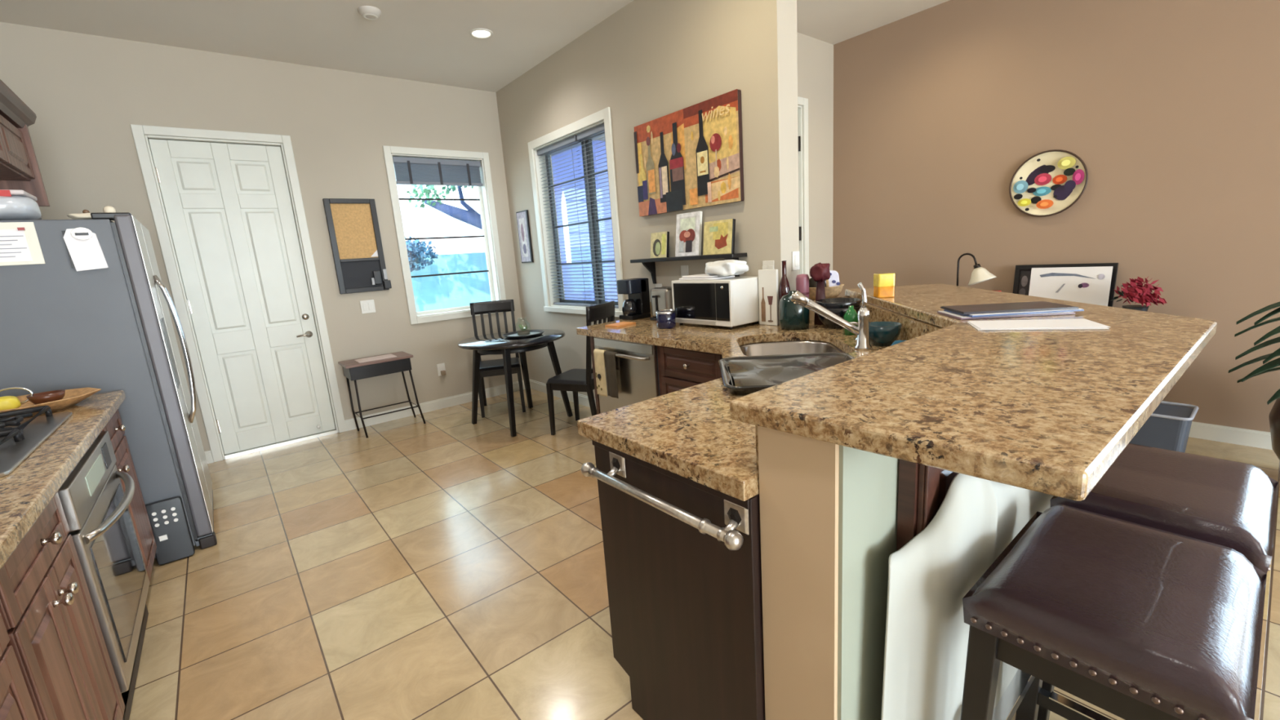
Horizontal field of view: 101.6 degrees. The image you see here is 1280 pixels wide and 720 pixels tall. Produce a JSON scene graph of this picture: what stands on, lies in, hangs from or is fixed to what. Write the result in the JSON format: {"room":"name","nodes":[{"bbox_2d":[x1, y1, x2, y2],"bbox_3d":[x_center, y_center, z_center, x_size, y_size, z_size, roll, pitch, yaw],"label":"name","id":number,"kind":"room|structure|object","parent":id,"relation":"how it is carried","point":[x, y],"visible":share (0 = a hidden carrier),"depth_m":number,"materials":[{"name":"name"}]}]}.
{"room":"kitchen","nodes":[
{"label":"kitchen","id":0,"kind":"room"},
{"bbox_2d":[0,22,527,451],"bbox_3d":[-2.722,-0.885,4.541,3.810,3.053,0.180,-13,15,-38],"label":"wall","id":1,"kind":"structure","parent":0,"point":[85,93],"depth_m":4.28,"materials":[{"name":"beige paint"}]},
{"bbox_2d":[130,124,346,462],"bbox_3d":[-3.140,-0.507,4.222,0.940,2.500,0.203,-13,15,-38],"label":"door","id":2,"kind":"structure","parent":1,"relation":"in","point":[227,210],"depth_m":4.16,"materials":[{"name":"white paint"}]},
{"bbox_2d":[322,198,389,293],"bbox_3d":[-2.481,-0.999,4.585,0.400,0.800,0.030,-13,15,-38],"label":"pinboard","id":3,"kind":"object","parent":1,"relation":"attached to","point":[353,224],"visible":1,"depth_m":4.57,"materials":[{"name":"black wood"}]},
{"bbox_2d":[371,269,391,288],"bbox_3d":[-2.335,-0.728,4.709,0.155,0.175,0.018,-13,15,-38],"label":"bunch","id":4,"kind":"object","parent":3,"relation":"hanging from","point":[376,280],"visible":1,"depth_m":4.70,"materials":[{"name":"black plastic"}]},
{"bbox_2d":[204,380,524,463],"bbox_3d":[-2.627,0.586,4.705,3.630,0.100,0.014,-13,15,-38],"label":"baseboard","id":5,"kind":"structure","parent":1,"relation":"attached to","point":[441,403],"depth_m":5.10,"materials":[{"name":"white paint"}]},
{"bbox_2d":[382,145,506,324],"bbox_3d":[-1.897,-1.214,5.150,0.985,1.600,0.178,-13,15,-38],"label":"window","id":6,"kind":"structure","parent":1,"relation":"in","point":[415,317],"depth_m":5.14,"materials":[{"name":"white paint"}]},
{"bbox_2d":[392,156,482,186],"bbox_3d":[-1.922,-1.800,5.010,0.825,0.235,0.052,-13,15,-38],"label":"window blind","id":7,"kind":"object","parent":6,"relation":"attached to","point":[408,171],"visible":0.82,"depth_m":4.98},
{"bbox_2d":[0,0,949,92],"bbox_3d":[1.798,-1.921,0.072,5.990,0.120,12.560,-13,15,-38],"label":"ceiling","id":8,"kind":"structure","parent":0,"point":[425,41],"depth_m":3.71,"materials":[{"name":"paint"}]},
{"bbox_2d":[357,5,381,20],"bbox_3d":[-1.768,-2.265,3.420,0.140,0.041,0.139,-13,15,-38],"label":"smoke detector","id":9,"kind":"object","parent":8,"relation":"attached to","point":[368,12],"visible":1,"depth_m":3.38,"materials":[{"name":"white plastic"}]},
{"bbox_2d":[469,28,493,39],"bbox_3d":[-1.175,-2.416,3.867,0.170,0.008,0.170,-13,15,-38],"label":"recessed light","id":10,"kind":"object","parent":8,"relation":"in","point":[482,33],"visible":1,"depth_m":3.86,"materials":[{"name":"white plastic"}]},
{"bbox_2d":[495,0,799,398],"bbox_3d":[-0.202,-1.014,4.294,0.180,3.053,3.360,-13,15,-38],"label":"wall","id":11,"kind":"structure","parent":0,"point":[648,60],"depth_m":3.50,"materials":[{"name":"beige paint"}]},
{"bbox_2d":[515,209,533,262],"bbox_3d":[-1.165,-1.241,5.276,0.022,0.510,0.225,-13,15,-38],"label":"picture","id":12,"kind":"object","parent":11,"relation":"attached to","point":[522,217],"visible":1,"depth_m":5.25,"materials":[{"name":"white paper"}]},
{"bbox_2d":[528,378,596,408],"bbox_3d":[-0.506,0.388,4.931,0.014,0.100,2.310,-13,15,-38],"label":"baseboard","id":13,"kind":"structure","parent":11,"relation":"attached to","point":[539,386],"depth_m":5.31,"materials":[{"name":"white paint"}]},
{"bbox_2d":[527,106,624,317],"bbox_3d":[-0.528,-1.204,4.604,0.195,1.585,1.290,-13,15,-38],"label":"window","id":14,"kind":"structure","parent":11,"relation":"in","point":[604,114],"depth_m":4.65,"materials":[{"name":"white paint"}]},
{"bbox_2d":[537,135,592,306],"bbox_3d":[-0.684,-1.216,4.770,0.050,1.437,0.655,-13,15,-38],"label":"window blind","id":15,"kind":"object","parent":14,"relation":"attached to","point":[572,140],"visible":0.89,"depth_m":4.73,"materials":[{"name":"plastic"}]},
{"bbox_2d":[576,123,618,308],"bbox_3d":[-0.324,-1.153,4.333,0.050,1.437,0.425,-13,15,-38],"label":"window blind","id":16,"kind":"object","parent":14,"relation":"attached to","point":[599,129],"visible":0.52,"depth_m":4.32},
{"bbox_2d":[630,253,746,284],"bbox_3d":[0.295,-0.603,3.524,0.139,0.186,0.980,-13,15,-38],"label":"wall shelf","id":17,"kind":"object","parent":11,"relation":"attached to","point":[650,264],"visible":0.78,"depth_m":3.46,"materials":[{"name":"black wood"}]},
{"bbox_2d":[650,231,669,257],"bbox_3d":[0.139,-0.807,3.672,0.043,0.176,0.170,-13,15,-38],"label":"picture","id":18,"kind":"object","parent":17,"relation":"on","point":[660,242],"visible":0.94,"depth_m":3.65,"materials":[{"name":"yellow paper"}]},
{"bbox_2d":[675,210,702,257],"bbox_3d":[0.322,-0.831,3.461,0.056,0.280,0.220,-13,15,-38],"label":"picture","id":19,"kind":"object","parent":17,"relation":"on","point":[688,225],"visible":0.99,"depth_m":3.44,"materials":[{"name":"white paint"}]},
{"bbox_2d":[702,218,735,255],"bbox_3d":[0.491,-0.761,3.245,0.047,0.206,0.240,-13,15,-38],"label":"picture","id":20,"kind":"object","parent":17,"relation":"on","point":[718,235],"visible":1,"depth_m":3.23,"materials":[{"name":"yellow paper"}]},
{"bbox_2d":[633,88,744,216],"bbox_3d":[0.285,-1.299,3.406,0.050,0.616,0.945,-13,15,-38],"label":"canvas painting","id":21,"kind":"object","parent":11,"relation":"attached to","point":[691,157],"visible":1,"depth_m":3.33,"materials":[{"name":"fabric"}]},
{"bbox_2d":[128,388,1279,719],"bbox_3d":[2.019,1.180,0.704,5.990,0.120,12.560,-13,15,-38],"label":"floor","id":22,"kind":"structure","parent":0,"point":[448,566],"depth_m":2.33,"materials":[{"name":"tile"}]},
{"bbox_2d":[0,612,38,719],"bbox_3d":[-1.241,0.921,0.641,0.669,0.868,0.746,-13,15,-38],"label":"base cabinet","id":23,"kind":"object","parent":22,"relation":"on","point":[15,701],"visible":1,"depth_m":1.02,"materials":[{"name":"brown wood"}]},
{"bbox_2d":[0,390,125,569],"bbox_3d":[-1.867,0.370,1.265,0.667,0.044,2.660,-13,15,-38],"label":"countertop","id":24,"kind":"structure","parent":23,"relation":"on","point":[25,492],"depth_m":1.44,"materials":[{"name":"brown stone"}]},
{"bbox_2d":[0,405,72,477],"bbox_3d":[-2.157,0.279,1.560,0.520,0.056,0.900,-13,15,-38],"label":"gas cooktop","id":25,"kind":"object","parent":24,"relation":"in","point":[20,437],"visible":1,"depth_m":1.74,"materials":[{"name":"silver metal"}]},
{"bbox_2d":[0,386,101,417],"bbox_3d":[-2.514,0.192,2.127,0.468,0.050,0.393,-13,15,-38],"label":"tray","id":26,"kind":"object","parent":24,"relation":"on","point":[73,397],"visible":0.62,"depth_m":2.18,"materials":[{"name":"wood"}]},
{"bbox_2d":[0,395,21,410],"bbox_3d":[-2.525,0.178,2.063,0.102,0.064,0.072,-13,15,-38],"label":"fruit","id":27,"kind":"object","parent":26,"relation":"on","point":[6,402],"visible":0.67,"depth_m":2.06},
{"bbox_2d":[26,389,65,404],"bbox_3d":[-2.459,0.162,2.168,0.110,0.050,0.110,-13,15,-38],"label":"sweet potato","id":28,"kind":"object","parent":26,"relation":"on","point":[55,395],"visible":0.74,"depth_m":2.14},
{"bbox_2d":[0,491,124,719],"bbox_3d":[-1.665,0.847,1.155,0.669,0.868,0.586,-13,15,-38],"label":"base cabinet","id":29,"kind":"object","parent":22,"relation":"on","point":[47,611],"visible":0.92,"depth_m":1.27,"materials":[{"name":"brown wood"}]},
{"bbox_2d":[57,431,149,719],"bbox_3d":[-2.065,0.752,1.711,0.676,0.848,0.780,-13,15,-38],"label":"wall oven","id":30,"kind":"object","parent":22,"relation":"on","point":[95,503],"visible":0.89,"depth_m":1.73,"materials":[{"name":"grey paint"}]},
{"bbox_2d":[0,212,217,558],"bbox_3d":[-2.924,0.168,2.754,0.896,1.735,0.915,-13,15,-38],"label":"refrigerator","id":31,"kind":"object","parent":22,"relation":"on","point":[110,329],"visible":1,"depth_m":2.48,"materials":[{"name":"grey paint"}]},
{"bbox_2d":[0,189,42,220],"bbox_3d":[-2.959,-0.673,2.317,0.400,0.133,0.321,-13,15,-38],"label":"wrapped package","id":32,"kind":"object","parent":31,"relation":"on","point":[15,205],"visible":0.83,"depth_m":2.32,"materials":[{"name":"plastic"}]},
{"bbox_2d":[0,222,45,266],"bbox_3d":[-2.705,-0.497,2.236,0.180,0.180,0.014,-13,15,-38],"label":"paper notice","id":33,"kind":"object","parent":31,"relation":"attached to","point":[20,245],"visible":1,"depth_m":2.26,"materials":[{"name":"white paper"}]},
{"bbox_2d":[61,226,108,271],"bbox_3d":[-2.526,-0.505,2.378,0.117,0.192,0.024,-13,15,-38],"label":"notepad","id":34,"kind":"object","parent":31,"relation":"attached to","point":[84,250],"visible":1,"depth_m":2.37,"materials":[{"name":"white paper"}]},
{"bbox_2d":[66,205,115,219],"bbox_3d":[-2.555,-0.695,2.462,0.209,0.062,0.073,-13,15,-38],"label":"ornament","id":35,"kind":"object","parent":31,"relation":"on","point":[86,215],"visible":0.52,"depth_m":2.42,"materials":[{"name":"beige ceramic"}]},
{"bbox_2d":[101,408,156,582],"bbox_3d":[-2.507,0.700,2.174,0.669,0.868,0.486,-13,15,-38],"label":"base cabinet","id":36,"kind":"object","parent":22,"relation":"on","point":[115,428],"visible":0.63,"depth_m":2.35,"materials":[{"name":"brown wood"}]},
{"bbox_2d":[145,496,195,564],"bbox_3d":[-2.397,0.868,2.661,0.145,0.322,0.049,-13,15,-38],"label":"step stool","id":37,"kind":"object","parent":22,"relation":"on","point":[167,518],"visible":0.91,"depth_m":2.65,"materials":[{"name":"black plastic"}]},
{"bbox_2d":[337,351,426,438],"bbox_3d":[-2.281,0.296,4.638,0.553,0.639,0.330,-13,15,-38],"label":"side table","id":38,"kind":"object","parent":22,"relation":"on","point":[353,370],"visible":0.98,"depth_m":4.50,"materials":[{"name":"brown wood"}]},
{"bbox_2d":[469,299,525,417],"bbox_3d":[-1.354,-0.032,4.971,0.414,1.027,0.479,-7,12,-13],"label":"dining chair","id":39,"kind":"object","parent":22,"relation":"on","point":[494,367],"visible":0.84,"depth_m":5.04,"materials":[{"name":"black wood"}]},
{"bbox_2d":[457,328,573,436],"bbox_3d":[-1.069,0.173,4.558,0.900,0.753,0.900,-13,15,-38],"label":"dining table","id":40,"kind":"object","parent":22,"relation":"on","point":[493,343],"visible":0.9,"depth_m":4.37,"materials":[{"name":"black wood"}]},
{"bbox_2d":[502,329,544,338],"bbox_3d":[-1.006,-0.223,4.527,0.356,0.022,0.354,-13,15,-38],"label":"serving tray","id":41,"kind":"object","parent":40,"relation":"on","point":[513,335],"visible":0.89,"depth_m":4.52,"materials":[{"name":"black plastic"}]},
{"bbox_2d":[546,300,614,435],"bbox_3d":[-0.453,0.067,4.165,0.479,1.027,0.414,1,13,25],"label":"dining chair","id":42,"kind":"object","parent":22,"relation":"on","point":[575,380],"visible":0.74,"depth_m":4.03,"materials":[{"name":"black wood"}]},
{"bbox_2d":[590,336,599,414],"bbox_3d":[-0.048,0.202,3.753,0.640,0.868,0.032,-13,15,-38],"label":"end panel","id":43,"kind":"object","parent":22,"relation":"on","point":[592,340],"visible":0.07,"depth_m":3.53,"materials":[{"name":"brown wood"}]},
{"bbox_2d":[593,337,660,413],"bbox_3d":[0.141,0.245,3.486,0.691,0.865,0.620,-13,15,-38],"label":"dishwasher","id":44,"kind":"object","parent":22,"relation":"on","point":[637,378],"visible":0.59,"depth_m":3.19,"materials":[{"name":"grey paint"}]},
{"bbox_2d":[593,348,607,396],"bbox_3d":[-0.248,0.082,3.376,0.046,0.301,0.111,-13,15,-38],"label":"dish towel","id":45,"kind":"object","parent":44,"relation":"hanging from","point":[599,357],"visible":0.94,"depth_m":3.36,"materials":[{"name":"beige fabric"}]},
{"bbox_2d":[604,350,620,398],"bbox_3d":[-0.170,0.090,3.285,0.040,0.291,0.111,-13,15,-38],"label":"dish towel","id":46,"kind":"object","parent":44,"relation":"hanging from","point":[611,362],"visible":0.98,"depth_m":3.27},
{"bbox_2d":[591,440,765,719],"bbox_3d":[0.254,0.635,1.519,0.481,0.868,0.580,-13,15,-38],"label":"base cabinet","id":47,"kind":"object","parent":22,"relation":"on","point":[686,608],"visible":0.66,"depth_m":1.31,"materials":[{"name":"brown wood"}]},
{"bbox_2d":[581,451,749,550],"bbox_3d":[0.029,0.316,1.277,0.065,0.085,0.572,-13,15,-38],"label":"towel bar","id":48,"kind":"object","parent":47,"relation":"attached to","point":[735,516],"visible":1,"depth_m":1.17,"materials":[{"name":"silver metal"}]},
{"bbox_2d":[727,507,741,525],"bbox_3d":[0.197,0.331,1.101,0.005,0.035,0.040,-13,15,-38],"label":"bracket","id":49,"kind":"object","parent":48,"relation":"on","point":[734,514],"depth_m":1.10,"materials":[{"name":"silver metal"}]},
{"bbox_2d":[657,345,721,395],"bbox_3d":[0.513,0.304,3.056,0.684,0.868,0.517,-13,15,-38],"label":"base cabinet","id":50,"kind":"object","parent":22,"relation":"on","point":[679,369],"visible":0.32,"depth_m":2.83,"materials":[{"name":"brown wood"}]},
{"bbox_2d":[896,459,958,551],"bbox_3d":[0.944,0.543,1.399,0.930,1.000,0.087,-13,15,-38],"label":"base cabinet","id":51,"kind":"object","parent":22,"relation":"on","point":[922,489],"visible":0.04,"depth_m":1.06,"materials":[{"name":"brown wood"}]},
{"bbox_2d":[880,473,1053,719],"bbox_3d":[0.855,0.576,1.269,0.939,0.779,0.074,-12,14,-35],"label":"corbel","id":52,"kind":"object","parent":51,"relation":"hanging from","point":[930,576],"visible":0.71,"depth_m":1.08,"materials":[{"name":"wood"}]},
{"bbox_2d":[960,504,1266,719],"bbox_3d":[0.918,0.749,1.050,0.466,0.741,0.362,-13,15,-38],"label":"bar stool","id":53,"kind":"object","parent":22,"relation":"on","point":[1130,620],"visible":1,"depth_m":0.91,"materials":[{"name":"brown leather"}]},
{"bbox_2d":[1036,443,1278,719],"bbox_3d":[1.342,0.652,1.379,0.466,0.741,0.362,-13,15,-38],"label":"bar stool","id":54,"kind":"object","parent":22,"relation":"on","point":[1226,503],"visible":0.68,"depth_m":1.22,"materials":[{"name":"leather"}]},
{"bbox_2d":[1128,400,1198,453],"bbox_3d":[2.735,0.443,2.767,0.296,0.400,0.256,-13,15,-38],"label":"waste bin","id":55,"kind":"object","parent":22,"relation":"on","point":[1168,427],"visible":0.39,"depth_m":2.65,"materials":[{"name":"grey plastic"}]},
{"bbox_2d":[1228,302,1279,460],"bbox_3d":[3.348,0.174,2.483,0.705,0.954,0.756,-13,15,-38],"label":"palm plant","id":56,"kind":"object","parent":22,"relation":"on","point":[1274,415],"visible":1,"depth_m":2.64,"materials":[{"name":"green plant"}]},
{"bbox_3d":[2.675,0.069,3.708,0.570,0.765,1.440,-13,15,-38],"label":"desk","id":57,"kind":"object","parent":22,"relation":"on","visible":0},
{"bbox_2d":[956,253,996,285],"bbox_3d":[2.449,-0.566,3.863,0.184,0.447,0.315,-13,15,-38],"label":"desk lamp","id":58,"kind":"object","parent":57,"relation":"on","point":[980,274],"visible":0.84,"depth_m":3.78,"materials":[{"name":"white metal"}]},
{"bbox_2d":[1012,262,1118,306],"bbox_3d":[2.918,-0.495,3.619,0.059,0.334,0.560,-13,15,-38],"label":"framed photo","id":59,"kind":"object","parent":57,"relation":"on","point":[1022,273],"visible":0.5,"depth_m":3.72,"materials":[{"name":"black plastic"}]},
{"bbox_2d":[1017,270,1031,295],"bbox_3d":[2.926,-0.490,3.625,0.034,0.273,0.500,-13,15,-38],"label":"photo","id":60,"kind":"object","parent":59,"relation":"attached to","point":[1024,276],"depth_m":3.79,"materials":[{"name":"grey paint"}]},
{"bbox_2d":[1028,266,1112,306],"bbox_3d":[2.883,-0.464,3.522,0.040,0.318,0.430,-13,15,-38],"label":"drawing","id":61,"kind":"object","parent":57,"relation":"on","point":[1087,285],"visible":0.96,"depth_m":3.49,"materials":[{"name":"white paper"}]},
{"bbox_2d":[1122,304,1148,311],"bbox_3d":[3.000,-0.283,3.169,0.120,0.090,0.120,-13,15,-38],"label":"pot","id":62,"kind":"object","parent":57,"relation":"on","point":[1135,307],"depth_m":3.13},
{"bbox_2d":[1110,276,1167,311],"bbox_3d":[3.000,-0.368,3.146,0.235,0.266,0.240,2,13,28],"label":"poinsettia","id":63,"kind":"object","parent":57,"relation":"on","point":[1140,294],"visible":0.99,"depth_m":3.11,"materials":[{"name":"red plant"}]},
{"bbox_3d":[0.777,0.448,2.257,1.285,0.868,1.055,-13,15,-38],"label":"cabinet","id":64,"kind":"object","parent":22,"relation":"on","visible":0},
{"bbox_2d":[576,315,897,501],"bbox_3d":[0.529,-0.066,2.567,1.672,0.044,3.004,-5,12,-6],"label":"countertop","id":65,"kind":"structure","parent":64,"relation":"on","point":[690,433],"depth_m":1.48,"materials":[{"name":"brown stone"}]},
{"bbox_2d":[616,278,650,319],"bbox_3d":[-0.049,-0.445,3.801,0.190,0.286,0.155,-13,15,-38],"label":"coffee maker","id":66,"kind":"object","parent":65,"relation":"on","point":[637,306],"visible":1,"depth_m":3.75,"materials":[{"name":"black plastic"}]},
{"bbox_2d":[649,286,672,320],"bbox_3d":[0.181,-0.389,3.601,0.190,0.222,0.195,-13,15,-38],"label":"toaster","id":67,"kind":"object","parent":65,"relation":"on","point":[661,298],"visible":0.59,"depth_m":3.54,"materials":[{"name":"silver metal"}]},
{"bbox_2d":[655,309,675,328],"bbox_3d":[0.161,-0.254,3.241,0.124,0.106,0.124,-13,15,-38],"label":"candle jar","id":68,"kind":"object","parent":65,"relation":"on","point":[665,318],"visible":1,"depth_m":3.19,"materials":[{"name":"blue glass"}]},
{"bbox_2d":[671,275,759,328],"bbox_3d":[0.471,-0.358,3.205,0.309,0.280,0.485,-13,15,-38],"label":"microwave","id":69,"kind":"object","parent":65,"relation":"on","point":[730,302],"visible":0.93,"depth_m":3.04,"materials":[{"name":"white plastic"}]},
{"bbox_2d":[679,274,734,279],"bbox_3d":[0.408,-0.512,3.213,0.220,0.022,0.320,-13,15,-38],"label":"tray","id":70,"kind":"object","parent":69,"relation":"on","point":[697,277],"visible":0.86,"depth_m":3.12,"materials":[{"name":"white plastic"}]},
{"bbox_2d":[704,259,748,276],"bbox_3d":[0.509,-0.537,3.058,0.197,0.098,0.261,-13,15,-38],"label":"plastic bag","id":71,"kind":"object","parent":70,"relation":"on","point":[726,268],"visible":0.98,"depth_m":3.00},
{"bbox_2d":[758,269,778,325],"bbox_3d":[0.744,-0.362,3.024,0.027,0.320,0.131,-13,15,-38],"label":"box","id":72,"kind":"object","parent":65,"relation":"on","point":[768,288],"visible":1,"depth_m":3.01,"materials":[{"name":"cardboard"}]},
{"bbox_2d":[778,260,790,301],"bbox_3d":[0.823,-0.380,2.974,0.064,0.366,0.063,-13,15,-38],"label":"wine bottle","id":73,"kind":"object","parent":65,"relation":"on","point":[784,288],"visible":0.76,"depth_m":2.94,"materials":[{"name":"red glass"}]},
{"bbox_2d":[718,351,854,395],"bbox_3d":[0.535,0.041,1.834,0.497,0.034,0.472,-3,12,6],"label":"sink","id":74,"kind":"object","parent":65,"relation":"on","point":[748,375],"visible":0.71,"depth_m":1.87,"materials":[{"name":"silver metal"}]},
{"bbox_2d":[739,340,844,355],"bbox_3d":[0.683,0.096,2.200,0.505,0.144,1.220,-3,12,6],"label":"sink","id":75,"kind":"object","parent":65,"relation":"in","point":[792,347],"visible":0.09,"depth_m":2.75,"materials":[{"name":"metal"}]},
{"bbox_2d":[778,290,809,330],"bbox_3d":[0.843,-0.276,2.856,0.160,0.207,0.158,-13,15,-38],"label":"jug","id":76,"kind":"object","parent":65,"relation":"on","point":[793,317],"visible":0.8,"depth_m":2.80,"materials":[{"name":"green glass"}]},
{"bbox_2d":[795,273,809,297],"bbox_3d":[0.928,-0.348,2.981,0.074,0.285,0.074,-13,15,-38],"label":"canister","id":77,"kind":"object","parent":65,"relation":"on","point":[802,280],"visible":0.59,"depth_m":2.94,"materials":[{"name":"ceramic"}]},
{"bbox_2d":[809,262,830,324],"bbox_3d":[1.012,-0.372,2.922,0.101,0.344,0.101,-13,15,-38],"label":"flower ball","id":78,"kind":"object","parent":65,"relation":"on","point":[820,273],"visible":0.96,"depth_m":2.89,"materials":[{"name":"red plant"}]},
{"bbox_2d":[788,282,871,350],"bbox_3d":[0.808,-0.183,2.226,0.337,0.280,0.068,-1,12,15],"label":"faucet","id":79,"kind":"object","parent":65,"relation":"on","point":[862,331],"visible":1,"depth_m":2.20,"materials":[{"name":"silver metal"}]},
{"bbox_2d":[815,297,862,328],"bbox_3d":[1.063,-0.249,2.800,0.236,0.145,0.234,-13,15,-38],"label":"bowl","id":80,"kind":"object","parent":65,"relation":"on","point":[838,306],"visible":0.64,"depth_m":2.73,"materials":[{"name":"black ceramic"}]},
{"bbox_2d":[843,305,857,335],"bbox_3d":[1.036,-0.196,2.563,0.070,0.140,0.070,-13,15,-38],"label":"bottle","id":81,"kind":"object","parent":65,"relation":"on","point":[851,314],"visible":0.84,"depth_m":2.54,"materials":[{"name":"glass"}]},
{"bbox_2d":[869,321,902,346],"bbox_3d":[1.054,-0.112,2.271,0.152,0.090,0.152,-13,15,-38],"label":"bowl","id":82,"kind":"object","parent":65,"relation":"on","point":[881,333],"visible":0.82,"depth_m":2.22,"materials":[{"name":"ceramic"}]},
{"bbox_2d":[796,31,833,278],"bbox_3d":[1.038,-1.121,4.383,1.880,3.053,0.150,-13,15,-38],"label":"wall","id":83,"kind":"structure","parent":0,"point":[815,56],"depth_m":4.63,"materials":[{"name":"beige paint"}]},
{"bbox_2d":[797,96,808,275],"bbox_3d":[1.134,-0.895,4.476,0.860,2.560,0.158,-13,15,-38],"label":"door","id":84,"kind":"structure","parent":83,"relation":"in","point":[802,111],"depth_m":4.54,"materials":[{"name":"white paint"}]},
{"bbox_2d":[809,296,842,320],"bbox_3d":[1.155,0.124,3.321,0.305,1.025,0.100,-13,15,-38],"label":"wall","id":85,"kind":"structure","parent":0,"point":[811,313],"depth_m":3.12,"materials":[{"name":"beige paint"}]},
{"bbox_2d":[808,280,844,300],"bbox_3d":[1.114,-0.470,3.202,0.260,0.188,0.258,-13,15,-38],"label":"wicker basket","id":86,"kind":"object","parent":85,"relation":"on","point":[830,291],"visible":0.41,"depth_m":3.11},
{"bbox_2d":[757,296,922,719],"bbox_3d":[1.096,0.374,2.111,0.688,1.025,2.639,1,13,25],"label":"wall","id":87,"kind":"structure","parent":0,"point":[799,475],"depth_m":1.04,"materials":[{"name":"beige paint"}]},
{"bbox_2d":[755,297,942,470],"bbox_3d":[0.979,-0.077,2.075,0.520,0.110,2.480,1,13,24],"label":"backsplash","id":88,"kind":"structure","parent":87,"relation":"attached to","point":[911,328],"depth_m":2.24,"materials":[{"name":"brown stone"}]},
{"bbox_2d":[837,444,899,719],"bbox_3d":[0.846,0.542,1.385,1.178,1.020,0.008,-13,15,-38],"label":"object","id":89,"kind":"structure","parent":87,"relation":"attached to","point":[868,482],"depth_m":1.03,"materials":[{"name":"paint"}]},
{"bbox_2d":[729,283,1217,501],"bbox_3d":[1.231,-0.141,1.902,1.129,0.043,2.894,2,13,26],"label":"countertop","id":90,"kind":"structure","parent":87,"relation":"on","point":[1046,411],"depth_m":1.01,"materials":[{"name":"brown stone"}]},
{"bbox_2d":[873,272,895,297],"bbox_3d":[1.249,-0.383,2.673,0.082,0.120,0.082,-3,12,6],"label":"candle","id":91,"kind":"object","parent":90,"relation":"on","point":[883,282],"visible":1,"depth_m":2.64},
{"bbox_2d":[937,311,1075,319],"bbox_3d":[1.312,-0.173,1.894,0.360,0.008,0.200,-2,12,8],"label":"magazine","id":92,"kind":"object","parent":90,"relation":"on","point":[944,313],"visible":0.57,"depth_m":1.81,"materials":[{"name":"white paper"}]},
{"bbox_2d":[943,308,1084,317],"bbox_3d":[1.336,-0.181,1.887,0.360,0.008,0.200,-3,12,5],"label":"magazine","id":93,"kind":"object","parent":92,"relation":"on","point":[1079,309],"visible":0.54,"depth_m":1.79,"materials":[{"name":"white paper"}]},
{"bbox_2d":[940,301,1079,314],"bbox_3d":[1.326,-0.191,1.896,0.360,0.008,0.200,-2,12,9],"label":"magazine","id":94,"kind":"object","parent":93,"relation":"on","point":[1035,305],"visible":1,"depth_m":1.86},
{"bbox_2d":[967,321,1109,330],"bbox_3d":[1.222,-0.108,1.626,0.320,0.002,0.170,1,12,22],"label":"paper sheet","id":95,"kind":"object","parent":90,"relation":"on","point":[972,325],"visible":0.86,"depth_m":1.55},
{"bbox_2d":[967,318,1110,328],"bbox_3d":[1.229,-0.113,1.632,0.320,0.002,0.170,0,12,20],"label":"paper sheet","id":96,"kind":"object","parent":95,"relation":"on","point":[1077,322],"visible":1,"depth_m":1.62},
{"bbox_2d":[832,0,1279,431],"bbox_3d":[4.907,-0.764,1.268,0.150,3.053,9.900,-13,15,-38],"label":"wall","id":97,"kind":"structure","parent":0,"point":[1171,108],"depth_m":3.40,"materials":[{"name":"beige paint"}]},
{"bbox_2d":[1008,149,1088,217],"bbox_3d":[2.814,-1.218,3.611,0.056,0.442,0.442,-12,14,-36],"label":"wall plate","id":98,"kind":"object","parent":97,"relation":"attached to","point":[1048,183],"visible":1,"depth_m":3.61,"materials":[{"name":"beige ceramic"}]},
{"bbox_2d":[1188,421,1272,449],"bbox_3d":[4.994,0.702,1.454,0.014,0.100,9.750,-13,15,-38],"label":"baseboard","id":99,"kind":"structure","parent":97,"relation":"attached to","point":[1250,437],"depth_m":3.16,"materials":[{"name":"white paint"}]},
{"bbox_3d":[-0.327,0.157,-1.416,0.150,3.053,12.210,-13,15,-38],"label":"wall","id":100,"kind":"structure","parent":0,"visible":0},
{"bbox_2d":[0,79,49,206],"bbox_3d":[-3.134,-0.997,2.330,0.507,0.490,1.080,-13,15,-38],"label":"upper cabinet","id":101,"kind":"object","parent":100,"relation":"attached to","point":[20,170],"visible":1,"depth_m":2.68,"materials":[{"name":"brown wood"}]},
{"label":"outside","id":102,"kind":"structure","parent":0,"visible":0},
{"bbox_3d":[-4.731,-0.951,13.873,22.000,0.150,16.540,-13,15,-38],"label":"ground","id":103,"kind":"structure","parent":102,"visible":0},
{"bbox_2d":[404,235,438,271],"bbox_3d":[-3.668,-1.001,8.446,1.012,1.959,0.623,-13,15,-38],"label":"shrub","id":104,"kind":"object","parent":103,"relation":"on","point":[417,251],"visible":0.44,"depth_m":8.33,"materials":[{"name":"blue plant"}]},
{"bbox_2d":[404,184,482,229],"bbox_3d":[-2.540,-1.617,8.365,2.014,3.038,0.829,-13,15,-38],"label":"tree","id":105,"kind":"object","parent":103,"relation":"on","point":[470,216],"visible":0.34,"depth_m":7.94,"materials":[{"name":"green plant"}]},
{"bbox_2d":[405,237,484,254],"bbox_3d":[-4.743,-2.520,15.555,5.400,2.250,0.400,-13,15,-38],"label":"house","id":106,"kind":"structure","parent":103,"relation":"on","point":[464,245],"depth_m":14.81,"materials":[{"name":"paint"}]},
{"bbox_2d":[410,252,491,311],"bbox_3d":[-4.944,-0.678,8.085,6.500,1.650,0.200,-13,15,-38],"label":"wall","id":107,"kind":"structure","parent":103,"relation":"on","point":[452,291],"depth_m":9.20,"materials":[{"name":"teal paint"}]},
{"bbox_2d":[551,140,617,301],"bbox_3d":[-1.245,-1.952,8.771,0.300,3.350,2.550,-13,15,-38],"label":"wall","id":108,"kind":"structure","parent":103,"relation":"on","point":[582,226],"depth_m":8.02,"materials":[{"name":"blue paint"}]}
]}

